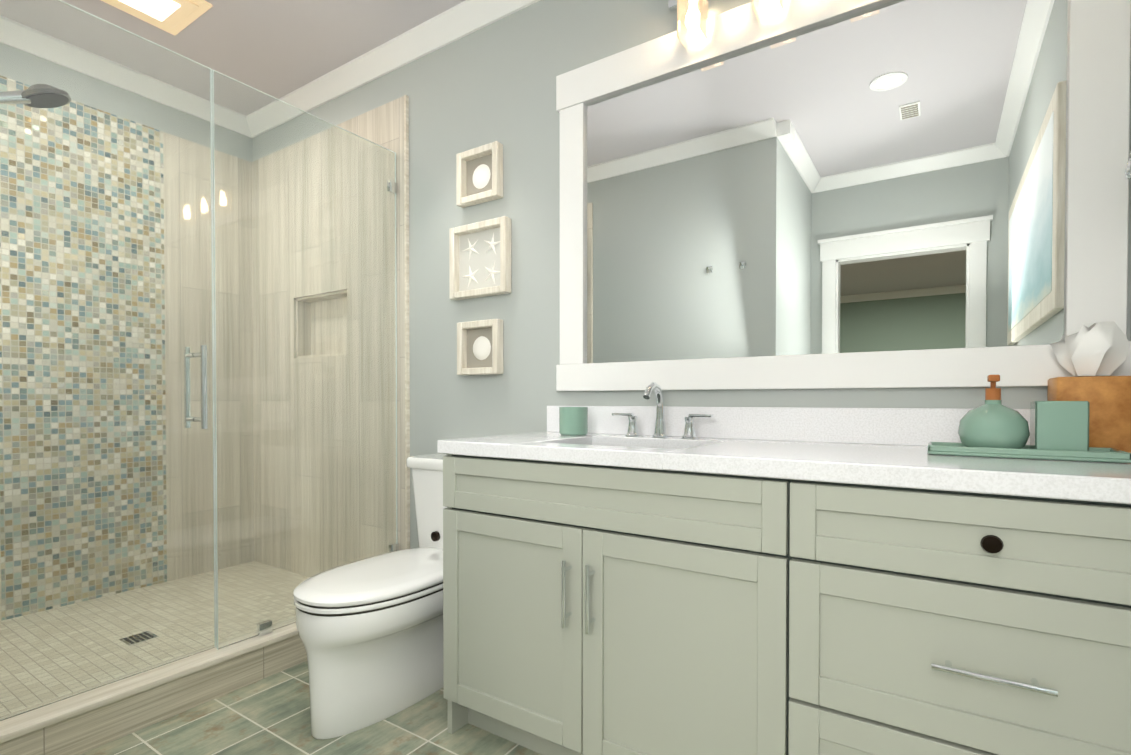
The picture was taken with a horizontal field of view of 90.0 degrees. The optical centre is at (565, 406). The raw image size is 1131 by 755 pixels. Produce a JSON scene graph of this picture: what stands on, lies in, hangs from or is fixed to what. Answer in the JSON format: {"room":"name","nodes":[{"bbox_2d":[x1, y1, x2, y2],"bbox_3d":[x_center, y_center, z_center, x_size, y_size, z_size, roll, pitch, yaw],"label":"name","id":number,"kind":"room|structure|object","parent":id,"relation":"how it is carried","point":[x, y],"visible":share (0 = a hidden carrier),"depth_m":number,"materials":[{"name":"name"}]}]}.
{"room":"bathroom","nodes":[
{"label":"bathroom","id":0,"kind":"room"},
{"bbox_2d":[62,0,464,98],"bbox_3d":[-1.052,-1.692,1.142,4.010,0.100,3.040,0,1,33],"label":"ceiling","id":1,"kind":"structure","parent":0,"point":[277,49],"depth_m":2.51,"materials":[{"name":"grey paint"}]},
{"bbox_2d":[101,0,212,34],"bbox_3d":[-1.686,-1.645,2.279,0.340,0.024,0.340,0,1,33],"label":"recessed light","id":2,"kind":"object","parent":1,"relation":"in","point":[174,17],"visible":1,"depth_m":2.34,"materials":[{"name":"beige"}]},
{"bbox_2d":[80,661,541,754],"bbox_3d":[-0.448,1.063,0.780,2.565,0.100,3.040,0,1,33],"label":"floor","id":3,"kind":"structure","parent":0,"point":[270,715],"depth_m":1.73,"materials":[{"name":"tile"}]},
{"bbox_2d":[293,453,446,738],"bbox_3d":[-0.552,0.602,2.011,0.502,0.790,0.816,0,1,33],"label":"toilet","id":4,"kind":"object","parent":3,"relation":"on","point":[370,631],"visible":0.67,"depth_m":1.78,"materials":[{"name":"white ceramic"}]},
{"bbox_2d":[437,450,1130,754],"bbox_3d":[0.446,0.573,1.494,1.616,0.862,0.606,0,1,33],"label":"bathroom vanity","id":5,"kind":"object","parent":3,"relation":"on","point":[659,578],"depth_m":1.18,"materials":[{"name":"grey wood"}]},
{"bbox_2d":[437,430,1130,493],"bbox_3d":[0.449,0.124,1.504,1.628,0.040,0.577,0,1,33],"label":"countertop","id":6,"kind":"structure","parent":5,"relation":"on","point":[863,459],"depth_m":1.22,"materials":[{"name":"white stone"}]},
{"bbox_2d":[559,407,587,434],"bbox_3d":[0.028,0.049,1.968,0.100,0.096,0.100,0,1,33],"label":"cup","id":7,"kind":"object","parent":6,"relation":"on","point":[573,420],"visible":1,"depth_m":1.93,"materials":[{"name":"green ceramic"}]},
{"bbox_2d":[597,442,680,449],"bbox_3d":[0.187,0.207,1.666,0.474,0.154,0.361,0,1,33],"label":"sink","id":8,"kind":"object","parent":6,"relation":"in","point":[598,443],"depth_m":1.88,"materials":[{"name":"white ceramic"}]},
{"bbox_2d":[609,382,716,437],"bbox_3d":[0.286,0.010,1.813,0.350,0.180,0.139,0,1,33],"label":"faucet","id":9,"kind":"object","parent":6,"relation":"on","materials":[{"name":"silver metal"}]},
{"bbox_2d":[928,442,1130,462],"bbox_3d":[0.982,0.096,1.226,0.330,0.020,0.140,0,1,33],"label":"tray","id":10,"kind":"object","parent":6,"relation":"on","point":[1100,454],"visible":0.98,"depth_m":1.17,"materials":[{"name":"green"}]},
{"bbox_2d":[958,375,1029,448],"bbox_3d":[0.945,0.013,1.250,0.128,0.167,0.128,0,1,33],"label":"soap dispenser","id":11,"kind":"object","parent":10,"relation":"on","point":[992,422],"visible":0.9,"depth_m":1.21,"materials":[{"name":"green ceramic"}]},
{"bbox_2d":[1030,401,1088,450],"bbox_3d":[1.036,0.043,1.190,0.084,0.110,0.084,0,1,33],"label":"tumbler","id":12,"kind":"object","parent":10,"relation":"on","point":[1059,425],"visible":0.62,"depth_m":1.16,"materials":[{"name":"green ceramic"}]},
{"bbox_2d":[1047,322,1130,452],"bbox_3d":[1.176,-0.043,1.266,0.136,0.297,0.132,0,1,33],"label":"tissue box","id":13,"kind":"object","parent":6,"relation":"on","point":[1091,358],"visible":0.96,"depth_m":1.22,"materials":[{"name":"brown wood"}]},
{"bbox_2d":[308,0,1130,547],"bbox_3d":[-0.227,-0.333,2.412,4.010,2.650,0.200,0,1,33],"label":"wall","id":14,"kind":"structure","parent":0,"point":[490,84],"depth_m":2.28,"materials":[{"name":"grey paint"}]},
{"bbox_2d":[336,95,409,549],"bbox_3d":[-1.270,-0.226,3.024,1.357,2.420,0.106,0,1,33],"label":"wall tile","id":15,"kind":"structure","parent":14,"relation":"attached to","point":[386,125],"depth_m":2.63,"materials":[{"name":"tile"}]},
{"bbox_2d":[279,0,539,111],"bbox_3d":[-0.302,-1.617,2.281,3.770,0.080,0.075,0,1,33],"label":"crown molding","id":16,"kind":"structure","parent":14,"relation":"attached to","point":[454,24],"depth_m":2.50,"materials":[{"name":"white paint"}]},
{"bbox_2d":[456,141,502,207],"bbox_3d":[-0.357,-0.959,2.343,0.225,0.217,0.042,0,1,33],"label":"picture frame","id":17,"kind":"object","parent":14,"relation":"attached to","point":[479,174],"visible":1,"depth_m":2.34,"materials":[{"name":"beige wood"}]},
{"bbox_2d":[449,216,510,299],"bbox_3d":[-0.357,-0.610,2.347,0.310,0.301,0.042,0,1,33],"label":"picture frame","id":18,"kind":"object","parent":14,"relation":"attached to","point":[479,259],"visible":1,"depth_m":2.35,"materials":[{"name":"beige wood"}]},
{"bbox_2d":[457,319,502,374],"bbox_3d":[-0.357,-0.245,2.352,0.225,0.222,0.042,0,1,33],"label":"picture frame","id":19,"kind":"object","parent":14,"relation":"attached to","point":[479,347],"visible":1,"depth_m":2.35,"materials":[{"name":"beige wood"}]},
{"bbox_2d":[668,0,708,47],"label":"sconce","id":20,"kind":"object","parent":14,"relation":"attached to","point":[693,18],"depth_m":1.76,"materials":[{"name":"white glass"}]},
{"bbox_2d":[752,0,784,21],"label":"sconce","id":21,"kind":"object","parent":14,"relation":"attached to","point":[755,3],"depth_m":1.66,"materials":[{"name":"white glass"}]},
{"bbox_2d":[547,406,1029,445],"bbox_3d":[0.607,0.051,1.732,1.616,0.100,0.020,0,1,33],"label":"backsplash","id":22,"kind":"structure","parent":14,"relation":"attached to","point":[899,426],"depth_m":1.64,"materials":[{"name":"white stone"}]},
{"bbox_2d":[556,0,1130,390],"bbox_3d":[0.629,-0.645,1.707,1.574,1.182,0.026,0,1,33],"label":"mirror","id":23,"kind":"object","parent":14,"relation":"attached to","point":[815,194],"visible":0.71,"depth_m":1.60,"materials":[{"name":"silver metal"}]},
{"bbox_3d":[0.595,-0.304,0.123,0.120,2.650,3.120,0,1,33],"label":"wall","id":24,"kind":"structure","parent":0,"visible":0},
{"bbox_2d":[1125,151,1130,179],"bbox_3d":[1.108,-0.494,1.070,0.064,0.113,0.093,0,1,33],"label":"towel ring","id":25,"kind":"object","parent":24,"relation":"attached to","point":[1128,172],"visible":1,"depth_m":1.11,"materials":[{"name":"silver metal"}]},
{"bbox_3d":[-2.352,-0.337,2.722,0.120,2.650,2.020,0,1,33],"label":"wall","id":26,"kind":"structure","parent":0,"visible":0},
{"bbox_2d":[212,164,215,569],"bbox_3d":[-2.321,-0.254,2.646,0.017,2.355,1.685,0,1,33],"label":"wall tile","id":27,"kind":"structure","parent":26,"relation":"attached to","point":[213,325],"depth_m":3.16,"materials":[{"name":"tile"}]},
{"bbox_3d":[-1.820,1.008,2.341,1.445,0.170,1.940,0,1,33],"label":"floor","id":28,"kind":"structure","parent":0,"visible":0},
{"bbox_2d":[0,623,306,754],"bbox_3d":[-1.254,0.929,1.959,0.136,0.138,1.683,0,1,33],"label":"shower curb","id":29,"kind":"object","parent":28,"relation":"on","point":[81,723],"visible":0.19,"depth_m":1.77,"materials":[{"name":"tile"}]},
{"bbox_2d":[0,0,398,720],"bbox_3d":[-1.250,-0.157,1.951,0.143,2.033,1.668,0,1,33],"label":"glass","id":30,"kind":"object","parent":29,"relation":"on","point":[160,308],"visible":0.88,"depth_m":1.86,"materials":[{"name":"clear glass"}]}
]}

